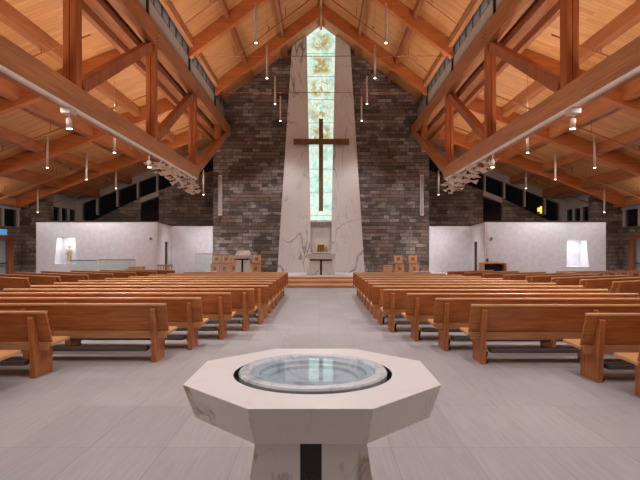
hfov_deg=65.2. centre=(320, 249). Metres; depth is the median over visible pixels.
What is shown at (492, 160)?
track spotlight
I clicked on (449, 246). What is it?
wall
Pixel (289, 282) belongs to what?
trim
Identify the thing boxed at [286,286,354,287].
trim
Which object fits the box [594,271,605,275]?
wooden chair
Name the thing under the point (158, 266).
bench
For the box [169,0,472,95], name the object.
ceiling
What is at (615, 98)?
rafter
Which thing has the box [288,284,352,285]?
step nosing
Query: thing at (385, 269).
wooden stool
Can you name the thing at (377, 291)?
pew
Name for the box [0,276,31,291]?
pew
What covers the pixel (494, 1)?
bracket
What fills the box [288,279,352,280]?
step nosing
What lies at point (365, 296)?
pew
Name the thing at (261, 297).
pew
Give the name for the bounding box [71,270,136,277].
pew
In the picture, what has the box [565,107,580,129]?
track spotlight
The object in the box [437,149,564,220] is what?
window
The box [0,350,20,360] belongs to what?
pew
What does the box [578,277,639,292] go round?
pew
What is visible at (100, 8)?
soffit beam
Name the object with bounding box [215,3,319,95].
rafter
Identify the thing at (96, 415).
floor
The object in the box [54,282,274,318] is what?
pew
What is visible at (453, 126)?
pipe
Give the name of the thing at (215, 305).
pew
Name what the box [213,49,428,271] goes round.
wall
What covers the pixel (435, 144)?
pipe
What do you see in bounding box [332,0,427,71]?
pipe
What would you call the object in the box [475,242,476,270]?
door
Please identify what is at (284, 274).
pew
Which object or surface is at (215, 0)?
pipe
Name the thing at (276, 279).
pew
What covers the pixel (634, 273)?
wooden chair
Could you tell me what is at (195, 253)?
rail
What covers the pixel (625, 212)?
window
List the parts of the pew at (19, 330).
rail, rail, backrest, panel, seat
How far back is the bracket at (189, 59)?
18.56 m
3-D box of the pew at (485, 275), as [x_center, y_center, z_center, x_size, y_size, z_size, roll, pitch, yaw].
[6.634,1.215,17.612,3.100,0.870,0.649,0,0,-28]
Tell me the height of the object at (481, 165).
0.468 m
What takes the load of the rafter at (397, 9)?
attached to the ceiling at (267, 16)
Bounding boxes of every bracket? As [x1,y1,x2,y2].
[146,0,148,14]
[188,56,190,71]
[451,56,453,71]
[493,0,495,14]
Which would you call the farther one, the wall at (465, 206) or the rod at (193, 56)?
the wall at (465, 206)
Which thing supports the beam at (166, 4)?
attached to the ceiling at (267, 16)
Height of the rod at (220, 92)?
0.028 m
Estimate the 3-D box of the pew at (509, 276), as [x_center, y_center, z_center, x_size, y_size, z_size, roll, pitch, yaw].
[7.181,1.215,16.855,3.500,0.870,0.649,0,0,-28]
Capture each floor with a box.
[0,288,639,479]
[288,272,446,274]
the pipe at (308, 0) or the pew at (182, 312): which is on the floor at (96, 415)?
the pew at (182, 312)
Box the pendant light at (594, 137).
[593,136,595,167]
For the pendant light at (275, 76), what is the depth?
20.67 m
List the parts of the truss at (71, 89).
post, post, post, post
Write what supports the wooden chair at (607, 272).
on the floor at (96, 415)
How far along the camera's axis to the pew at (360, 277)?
14.72 m
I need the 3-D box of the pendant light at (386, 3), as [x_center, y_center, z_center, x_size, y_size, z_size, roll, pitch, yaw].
[1.900,-8.002,14.600,0.079,3.928,0.079,0,0,0]
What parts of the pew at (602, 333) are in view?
seat, panel, backrest, rail, rail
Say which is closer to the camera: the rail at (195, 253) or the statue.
the rail at (195, 253)
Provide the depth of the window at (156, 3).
17.73 m
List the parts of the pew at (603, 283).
rail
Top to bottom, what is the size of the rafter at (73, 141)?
3.769 m
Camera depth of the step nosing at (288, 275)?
22.43 m
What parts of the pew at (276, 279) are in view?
rail, backrest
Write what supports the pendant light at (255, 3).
hanging from the ceiling at (267, 16)
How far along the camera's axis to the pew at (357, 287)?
15.65 m
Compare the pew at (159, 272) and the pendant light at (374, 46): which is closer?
the pendant light at (374, 46)
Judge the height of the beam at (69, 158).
0.388 m
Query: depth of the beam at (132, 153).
21.04 m
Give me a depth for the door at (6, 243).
22.99 m
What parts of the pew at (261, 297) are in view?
rail, backrest, panel, rail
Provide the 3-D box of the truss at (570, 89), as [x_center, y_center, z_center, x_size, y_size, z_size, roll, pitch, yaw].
[4.763,-4.450,11.245,0.335,3.700,28.490,0,0,0]
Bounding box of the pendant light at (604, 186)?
[603,186,604,212]
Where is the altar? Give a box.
[306,253,335,274]
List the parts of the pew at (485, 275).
rail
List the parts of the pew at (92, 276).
rail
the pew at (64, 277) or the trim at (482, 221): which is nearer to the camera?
the pew at (64, 277)
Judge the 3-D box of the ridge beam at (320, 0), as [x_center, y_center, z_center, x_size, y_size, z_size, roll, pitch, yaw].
[0.000,-11.247,11.750,0.120,0.195,27.500,0,0,0]
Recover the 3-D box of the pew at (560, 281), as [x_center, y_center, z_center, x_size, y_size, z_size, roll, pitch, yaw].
[7.921,1.215,15.155,3.500,0.870,0.649,0,0,-28]
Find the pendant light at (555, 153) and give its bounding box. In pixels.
[554,152,556,179]
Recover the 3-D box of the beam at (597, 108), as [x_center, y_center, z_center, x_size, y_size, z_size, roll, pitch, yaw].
[8.500,-4.362,16.350,0.150,0.468,4.240,0,0,0]
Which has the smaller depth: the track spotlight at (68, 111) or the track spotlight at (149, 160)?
the track spotlight at (68, 111)
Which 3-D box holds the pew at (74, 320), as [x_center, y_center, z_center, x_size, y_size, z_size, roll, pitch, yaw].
[-4.335,1.215,7.595,4.130,0.870,0.649,0,0,0]
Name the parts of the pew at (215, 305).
rail, backrest, rail, panel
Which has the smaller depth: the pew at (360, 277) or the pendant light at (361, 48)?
the pew at (360, 277)
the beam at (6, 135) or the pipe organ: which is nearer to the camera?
the beam at (6, 135)
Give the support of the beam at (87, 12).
attached to the ceiling at (47, 15)
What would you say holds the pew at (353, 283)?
on the floor at (96, 415)
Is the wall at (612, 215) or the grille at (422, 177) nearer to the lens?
the wall at (612, 215)
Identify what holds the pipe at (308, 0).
hanging from the ceiling at (267, 16)
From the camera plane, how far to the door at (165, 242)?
24.04 m
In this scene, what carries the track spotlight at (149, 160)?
hanging from the truss at (71, 89)
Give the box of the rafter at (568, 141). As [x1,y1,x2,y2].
[467,98,639,176]
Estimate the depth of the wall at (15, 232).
23.57 m
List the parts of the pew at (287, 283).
rail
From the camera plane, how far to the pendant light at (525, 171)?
23.88 m
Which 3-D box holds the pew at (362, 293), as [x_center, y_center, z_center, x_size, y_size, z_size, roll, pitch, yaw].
[3.065,1.215,14.065,3.870,0.870,0.649,0,0,0]
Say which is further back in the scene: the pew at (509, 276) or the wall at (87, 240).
the wall at (87, 240)
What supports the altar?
on the floor at (431, 272)
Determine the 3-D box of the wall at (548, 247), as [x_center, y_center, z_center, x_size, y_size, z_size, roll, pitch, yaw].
[9.830,0.215,22.900,5.180,2.870,2.200,0,0,0]
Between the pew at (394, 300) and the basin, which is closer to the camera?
the basin
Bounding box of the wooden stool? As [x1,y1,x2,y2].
[383,265,391,271]
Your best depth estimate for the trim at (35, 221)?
21.78 m
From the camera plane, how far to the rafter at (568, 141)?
18.47 m
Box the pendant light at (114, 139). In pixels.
[113,47,115,152]
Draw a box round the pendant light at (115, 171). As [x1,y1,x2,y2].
[115,171,116,188]
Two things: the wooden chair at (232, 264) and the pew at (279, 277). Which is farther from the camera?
the wooden chair at (232, 264)
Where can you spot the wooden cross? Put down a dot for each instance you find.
(320, 141)
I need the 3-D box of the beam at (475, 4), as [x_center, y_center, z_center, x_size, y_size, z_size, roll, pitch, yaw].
[4.780,-7.614,10.750,0.160,0.248,29.500,0,0,0]
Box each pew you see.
[0,274,61,284]
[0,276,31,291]
[0,292,235,339]
[0,297,208,349]
[0,303,177,361]
[0,311,69,377]
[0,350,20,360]
[3,289,256,330]
[14,272,88,281]
[31,285,270,323]
[40,271,113,279]
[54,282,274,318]
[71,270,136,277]
[78,280,277,313]
[99,269,156,275]
[105,278,280,308]
[126,269,174,274]
[128,276,282,304]
[149,275,284,301]
[167,273,286,298]
[183,272,288,296]
[352,272,430,296]
[354,273,445,299]
[356,275,462,302]
[358,276,480,305]
[360,278,502,309]
[363,280,526,313]
[366,283,555,318]
[370,286,582,324]
[380,289,607,331]
[401,293,638,340]
[427,298,639,350]
[447,270,493,275]
[460,304,639,364]
[464,271,518,277]
[482,272,545,277]
[503,272,575,279]
[525,274,599,282]
[550,275,626,285]
[563,313,639,382]
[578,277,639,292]
[609,280,639,297]
[613,350,639,395]
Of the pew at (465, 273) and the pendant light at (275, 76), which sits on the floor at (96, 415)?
the pew at (465, 273)
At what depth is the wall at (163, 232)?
23.05 m
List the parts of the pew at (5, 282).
rail, panel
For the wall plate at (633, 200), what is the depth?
22.54 m
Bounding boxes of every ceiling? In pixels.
[0,0,214,210]
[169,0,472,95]
[427,0,639,210]
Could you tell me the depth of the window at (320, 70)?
25.35 m
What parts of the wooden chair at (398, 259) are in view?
frame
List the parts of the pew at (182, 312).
rail, backrest, rail, panel, seat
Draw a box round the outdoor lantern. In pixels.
[537,205,541,216]
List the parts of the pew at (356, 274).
rail, backrest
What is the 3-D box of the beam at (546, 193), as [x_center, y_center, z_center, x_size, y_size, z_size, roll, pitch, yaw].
[12.000,-3.015,25.115,0.150,0.468,3.770,0,0,0]
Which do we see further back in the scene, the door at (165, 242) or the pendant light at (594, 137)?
the door at (165, 242)
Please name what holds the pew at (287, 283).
on the floor at (96, 415)
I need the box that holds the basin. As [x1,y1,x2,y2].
[239,354,386,393]
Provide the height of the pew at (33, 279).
0.870 m
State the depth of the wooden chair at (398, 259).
24.33 m
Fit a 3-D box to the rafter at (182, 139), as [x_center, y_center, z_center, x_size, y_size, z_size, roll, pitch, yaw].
[-9.720,-3.853,23.100,8.540,3.769,0.260,0,0,0]
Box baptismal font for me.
[183,349,440,479]
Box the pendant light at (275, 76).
[274,76,275,103]
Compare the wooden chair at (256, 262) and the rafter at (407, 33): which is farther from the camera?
the wooden chair at (256, 262)
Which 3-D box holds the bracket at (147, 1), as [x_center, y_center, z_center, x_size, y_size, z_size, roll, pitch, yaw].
[-4.900,-6.760,14.100,0.090,0.900,0.080,0,0,0]
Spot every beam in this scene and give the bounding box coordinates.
[82,0,214,141]
[83,0,214,137]
[159,0,228,102]
[320,0,321,29]
[413,0,482,102]
[427,0,558,137]
[427,0,559,141]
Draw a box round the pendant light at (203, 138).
[203,138,203,194]
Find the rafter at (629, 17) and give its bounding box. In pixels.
[579,0,639,64]
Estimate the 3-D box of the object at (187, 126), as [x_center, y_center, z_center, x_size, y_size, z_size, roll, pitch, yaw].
[-9.900,-3.579,21.150,8.614,3.348,0.070,0,0,0]
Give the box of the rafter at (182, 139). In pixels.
[17,128,203,207]
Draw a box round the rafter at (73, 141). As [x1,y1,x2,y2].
[0,98,174,176]
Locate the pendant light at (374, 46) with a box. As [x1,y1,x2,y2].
[374,46,375,78]
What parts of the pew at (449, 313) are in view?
seat, panel, rail, backrest, rail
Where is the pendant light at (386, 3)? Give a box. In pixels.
[385,3,386,43]
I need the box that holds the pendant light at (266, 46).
[266,46,267,78]
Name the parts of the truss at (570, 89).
post, post, post, post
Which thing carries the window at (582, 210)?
in the wall at (571, 203)
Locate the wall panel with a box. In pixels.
[277,35,364,272]
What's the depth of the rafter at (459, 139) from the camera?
22.97 m
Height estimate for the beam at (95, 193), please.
0.468 m
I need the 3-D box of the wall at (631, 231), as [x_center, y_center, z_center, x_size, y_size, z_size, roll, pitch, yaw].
[14.500,-0.500,10.050,0.200,4.300,28.100,0,0,0]
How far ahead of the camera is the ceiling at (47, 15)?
16.60 m
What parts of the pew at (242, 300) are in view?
rail, backrest, rail, panel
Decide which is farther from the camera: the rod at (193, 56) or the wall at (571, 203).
the wall at (571, 203)
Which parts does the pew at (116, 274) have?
rail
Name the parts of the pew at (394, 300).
panel, rail, rail, backrest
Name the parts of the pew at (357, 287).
rail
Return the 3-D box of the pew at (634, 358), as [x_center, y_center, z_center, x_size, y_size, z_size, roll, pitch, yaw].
[4.580,1.215,5.565,2.280,0.870,0.649,0,0,0]
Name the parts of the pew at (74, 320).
rail, backrest, rail, panel, seat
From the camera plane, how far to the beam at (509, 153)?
21.04 m
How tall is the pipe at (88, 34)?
3.348 m
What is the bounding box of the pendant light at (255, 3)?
[255,3,256,43]
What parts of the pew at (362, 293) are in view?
backrest, rail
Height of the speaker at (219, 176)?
2.050 m
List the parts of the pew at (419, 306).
panel, rail, backrest, rail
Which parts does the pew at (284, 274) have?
rail, backrest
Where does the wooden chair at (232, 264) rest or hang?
on the floor at (431, 272)
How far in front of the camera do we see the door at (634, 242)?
23.05 m
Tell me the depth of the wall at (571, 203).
25.73 m
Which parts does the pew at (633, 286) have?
panel, rail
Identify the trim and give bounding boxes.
[35,221,212,225]
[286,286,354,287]
[288,277,352,278]
[288,281,352,283]
[429,221,606,225]
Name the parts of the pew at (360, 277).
backrest, rail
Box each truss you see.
[0,0,230,178]
[411,0,639,179]
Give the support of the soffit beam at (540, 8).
attached to the beam at (554, 12)
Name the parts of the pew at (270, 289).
rail, backrest, panel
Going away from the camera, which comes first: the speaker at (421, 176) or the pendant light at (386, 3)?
the pendant light at (386, 3)
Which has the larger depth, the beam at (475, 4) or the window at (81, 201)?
the window at (81, 201)
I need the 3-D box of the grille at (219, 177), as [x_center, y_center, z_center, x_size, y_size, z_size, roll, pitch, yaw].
[-5.120,-2.775,25.295,0.130,1.930,0.010,0,0,0]
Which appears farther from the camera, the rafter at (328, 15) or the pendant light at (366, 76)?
the rafter at (328, 15)
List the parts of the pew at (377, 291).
rail, panel, backrest, rail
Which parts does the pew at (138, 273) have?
rail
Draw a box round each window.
[0,208,18,226]
[57,208,76,220]
[77,149,204,220]
[150,0,224,108]
[307,27,334,219]
[417,0,491,108]
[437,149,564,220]
[565,208,584,220]
[623,208,639,226]
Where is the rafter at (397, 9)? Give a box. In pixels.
[372,0,452,58]
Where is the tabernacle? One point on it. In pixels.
(320, 246)
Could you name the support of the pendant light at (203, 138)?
hanging from the ceiling at (47, 15)
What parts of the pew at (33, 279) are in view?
rail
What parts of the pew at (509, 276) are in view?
rail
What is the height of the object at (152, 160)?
0.468 m
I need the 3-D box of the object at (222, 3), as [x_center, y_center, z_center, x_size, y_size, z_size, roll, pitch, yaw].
[-3.450,-8.640,16.350,0.120,0.381,4.240,0,0,0]
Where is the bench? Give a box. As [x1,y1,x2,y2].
[157,265,172,269]
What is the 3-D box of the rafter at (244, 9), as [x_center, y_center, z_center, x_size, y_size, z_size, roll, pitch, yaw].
[-2.470,-9.230,18.600,4.820,4.220,0.260,0,0,0]
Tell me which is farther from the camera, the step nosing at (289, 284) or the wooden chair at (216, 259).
the wooden chair at (216, 259)
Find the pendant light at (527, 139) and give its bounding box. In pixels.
[526,47,528,152]
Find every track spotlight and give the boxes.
[61,107,76,129]
[147,154,150,167]
[491,154,494,167]
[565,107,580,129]
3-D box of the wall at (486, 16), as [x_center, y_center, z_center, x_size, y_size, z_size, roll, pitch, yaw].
[5.000,-6.740,10.750,0.160,0.880,29.500,0,0,0]
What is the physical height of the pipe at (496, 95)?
3.348 m
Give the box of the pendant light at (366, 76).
[366,76,367,103]
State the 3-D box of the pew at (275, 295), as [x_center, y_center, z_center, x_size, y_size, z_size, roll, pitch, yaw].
[-3.729,1.215,13.235,5.119,0.870,0.649,0,0,0]
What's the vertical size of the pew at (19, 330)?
0.870 m
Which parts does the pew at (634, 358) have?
seat, panel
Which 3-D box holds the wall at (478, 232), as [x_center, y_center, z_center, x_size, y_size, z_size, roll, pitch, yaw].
[7.455,0.215,23.610,0.160,2.870,3.606,0,0,7]
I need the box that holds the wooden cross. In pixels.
[294,119,348,210]
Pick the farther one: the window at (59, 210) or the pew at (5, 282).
the window at (59, 210)
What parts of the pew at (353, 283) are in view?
rail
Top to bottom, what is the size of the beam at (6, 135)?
0.388 m
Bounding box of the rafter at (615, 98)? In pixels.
[514,49,639,114]
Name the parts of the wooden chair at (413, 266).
frame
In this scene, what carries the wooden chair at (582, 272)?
on the floor at (96, 415)
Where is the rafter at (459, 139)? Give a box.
[438,128,624,207]
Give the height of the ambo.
1.120 m
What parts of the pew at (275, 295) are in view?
rail, backrest, panel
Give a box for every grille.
[218,176,220,213]
[421,176,423,213]
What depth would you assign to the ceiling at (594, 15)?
16.58 m
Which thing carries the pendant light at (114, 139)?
hanging from the ceiling at (47, 15)
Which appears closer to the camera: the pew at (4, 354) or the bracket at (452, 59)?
the pew at (4, 354)
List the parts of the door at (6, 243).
pane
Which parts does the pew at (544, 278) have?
rail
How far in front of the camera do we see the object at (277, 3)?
21.04 m
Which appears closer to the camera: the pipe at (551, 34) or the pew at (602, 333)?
the pew at (602, 333)
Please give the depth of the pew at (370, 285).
11.87 m
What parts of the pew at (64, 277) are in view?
rail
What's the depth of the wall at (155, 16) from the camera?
17.14 m
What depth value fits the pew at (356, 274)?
16.62 m
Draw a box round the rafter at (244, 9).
[189,0,269,58]
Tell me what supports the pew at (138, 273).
on the floor at (96, 415)
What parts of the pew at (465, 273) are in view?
rail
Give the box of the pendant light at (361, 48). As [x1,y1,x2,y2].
[361,48,361,120]
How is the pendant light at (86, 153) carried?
hanging from the ceiling at (47, 15)
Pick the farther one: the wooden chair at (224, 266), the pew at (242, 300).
the wooden chair at (224, 266)
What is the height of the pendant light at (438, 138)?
3.048 m
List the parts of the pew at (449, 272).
rail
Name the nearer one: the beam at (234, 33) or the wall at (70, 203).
the beam at (234, 33)
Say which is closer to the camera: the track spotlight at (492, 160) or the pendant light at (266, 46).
the track spotlight at (492, 160)
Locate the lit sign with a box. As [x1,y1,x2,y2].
[0,229,6,234]
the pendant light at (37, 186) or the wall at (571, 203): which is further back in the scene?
the wall at (571, 203)
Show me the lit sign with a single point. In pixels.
(2, 231)
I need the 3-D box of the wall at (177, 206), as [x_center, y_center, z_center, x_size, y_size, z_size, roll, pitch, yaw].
[-9.800,-1.498,27.150,9.600,6.295,0.300,0,0,0]
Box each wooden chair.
[210,255,220,271]
[220,255,229,271]
[229,258,236,271]
[251,255,260,271]
[394,255,403,271]
[408,255,418,271]
[581,271,593,273]
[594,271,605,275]
[606,271,618,274]
[618,271,630,276]
[630,270,639,276]
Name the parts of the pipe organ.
panel, lid, stop panel, panel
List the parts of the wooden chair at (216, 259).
panel, frame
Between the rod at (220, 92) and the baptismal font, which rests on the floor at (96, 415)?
the baptismal font
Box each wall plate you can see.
[0,196,28,206]
[613,196,639,206]
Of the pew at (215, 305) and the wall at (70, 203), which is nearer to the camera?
the pew at (215, 305)
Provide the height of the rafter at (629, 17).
0.388 m
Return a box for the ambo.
[230,250,255,271]
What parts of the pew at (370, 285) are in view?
panel, backrest, rail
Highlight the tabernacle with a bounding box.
[318,244,323,251]
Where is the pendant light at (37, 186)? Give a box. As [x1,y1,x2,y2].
[37,186,38,212]
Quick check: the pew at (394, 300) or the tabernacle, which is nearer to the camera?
the pew at (394, 300)
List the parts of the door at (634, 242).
pane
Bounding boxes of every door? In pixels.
[0,237,12,273]
[165,242,166,269]
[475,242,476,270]
[629,237,639,270]
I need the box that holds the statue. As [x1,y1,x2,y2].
[65,244,72,263]
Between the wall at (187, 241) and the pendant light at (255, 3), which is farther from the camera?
the wall at (187, 241)
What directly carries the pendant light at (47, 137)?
hanging from the ceiling at (47, 15)
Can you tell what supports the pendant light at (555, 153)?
hanging from the ceiling at (594, 15)
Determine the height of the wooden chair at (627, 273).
0.880 m
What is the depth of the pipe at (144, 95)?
16.64 m
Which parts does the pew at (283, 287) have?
rail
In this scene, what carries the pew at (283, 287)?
on the floor at (96, 415)
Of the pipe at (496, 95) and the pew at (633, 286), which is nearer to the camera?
the pew at (633, 286)
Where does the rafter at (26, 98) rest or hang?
attached to the ceiling at (47, 15)
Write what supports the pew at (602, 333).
on the floor at (96, 415)
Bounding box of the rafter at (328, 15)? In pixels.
[322,3,426,95]
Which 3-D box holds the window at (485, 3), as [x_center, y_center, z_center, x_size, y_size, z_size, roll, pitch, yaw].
[5.000,-7.495,10.750,0.160,0.630,29.500,0,0,0]
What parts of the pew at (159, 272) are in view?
rail, backrest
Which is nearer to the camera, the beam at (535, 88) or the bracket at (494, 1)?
the bracket at (494, 1)
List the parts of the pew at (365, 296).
panel, rail, backrest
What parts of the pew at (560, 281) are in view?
rail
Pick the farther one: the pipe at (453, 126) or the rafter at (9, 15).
the pipe at (453, 126)
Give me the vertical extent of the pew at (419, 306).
0.870 m
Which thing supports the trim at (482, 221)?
on the wall at (548, 247)
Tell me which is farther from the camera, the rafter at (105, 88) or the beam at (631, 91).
the rafter at (105, 88)
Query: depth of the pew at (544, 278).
15.38 m
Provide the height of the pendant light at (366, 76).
3.928 m
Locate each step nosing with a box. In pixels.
[288,275,352,276]
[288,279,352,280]
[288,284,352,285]
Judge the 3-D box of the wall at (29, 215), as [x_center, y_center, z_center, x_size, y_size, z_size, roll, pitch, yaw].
[-13.800,-0.482,24.250,1.400,4.264,0.500,0,0,0]
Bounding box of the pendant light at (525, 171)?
[525,171,526,188]
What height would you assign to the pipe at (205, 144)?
3.348 m
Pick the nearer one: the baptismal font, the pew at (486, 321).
the baptismal font
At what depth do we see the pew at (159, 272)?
19.81 m
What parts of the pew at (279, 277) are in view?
rail, backrest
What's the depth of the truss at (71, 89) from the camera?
12.12 m
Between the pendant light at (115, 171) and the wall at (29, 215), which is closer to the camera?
the pendant light at (115, 171)
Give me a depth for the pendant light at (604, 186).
22.49 m
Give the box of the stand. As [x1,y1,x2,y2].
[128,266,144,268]
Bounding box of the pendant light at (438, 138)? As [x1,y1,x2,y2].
[438,138,438,194]
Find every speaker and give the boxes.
[218,175,221,215]
[420,175,423,215]
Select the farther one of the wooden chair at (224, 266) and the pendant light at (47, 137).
the wooden chair at (224, 266)
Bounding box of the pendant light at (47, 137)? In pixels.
[46,136,48,167]
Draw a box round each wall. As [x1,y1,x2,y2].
[0,204,20,273]
[19,196,53,272]
[36,222,154,272]
[52,194,76,209]
[93,170,212,224]
[138,0,224,117]
[155,222,171,269]
[172,226,212,272]
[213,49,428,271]
[417,0,503,117]
[429,170,548,224]
[429,226,469,272]
[470,222,486,270]
[487,222,605,272]
[565,194,589,209]
[588,196,622,270]
[621,204,639,270]
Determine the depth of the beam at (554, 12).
13.22 m
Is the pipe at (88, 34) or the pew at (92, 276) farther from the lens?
the pew at (92, 276)
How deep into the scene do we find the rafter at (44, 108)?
16.05 m
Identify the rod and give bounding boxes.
[193,56,448,56]
[220,92,421,92]
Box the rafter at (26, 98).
[0,49,127,115]
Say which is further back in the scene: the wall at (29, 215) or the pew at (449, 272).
the wall at (29, 215)
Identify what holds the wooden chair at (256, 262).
on the floor at (431, 272)
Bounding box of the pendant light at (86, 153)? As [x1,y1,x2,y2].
[85,152,87,179]
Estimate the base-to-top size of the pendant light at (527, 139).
3.048 m
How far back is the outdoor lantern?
28.64 m
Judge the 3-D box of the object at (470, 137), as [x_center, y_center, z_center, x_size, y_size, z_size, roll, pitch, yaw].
[6.750,-5.076,20.850,0.150,0.388,4.240,0,0,0]
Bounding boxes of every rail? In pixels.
[98,259,135,259]
[195,253,229,253]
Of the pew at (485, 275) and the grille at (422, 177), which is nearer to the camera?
the pew at (485, 275)
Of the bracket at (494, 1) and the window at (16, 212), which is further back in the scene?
the window at (16, 212)
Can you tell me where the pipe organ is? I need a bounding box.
[479,262,506,270]
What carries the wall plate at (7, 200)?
attached to the ceiling at (47, 15)
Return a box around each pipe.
[0,95,145,151]
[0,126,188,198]
[34,34,90,56]
[54,144,206,202]
[186,0,216,23]
[214,0,309,71]
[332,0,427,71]
[425,0,455,23]
[435,144,587,202]
[453,126,639,197]
[496,95,639,150]
[551,34,607,56]
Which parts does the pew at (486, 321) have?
seat, panel, rail, backrest, rail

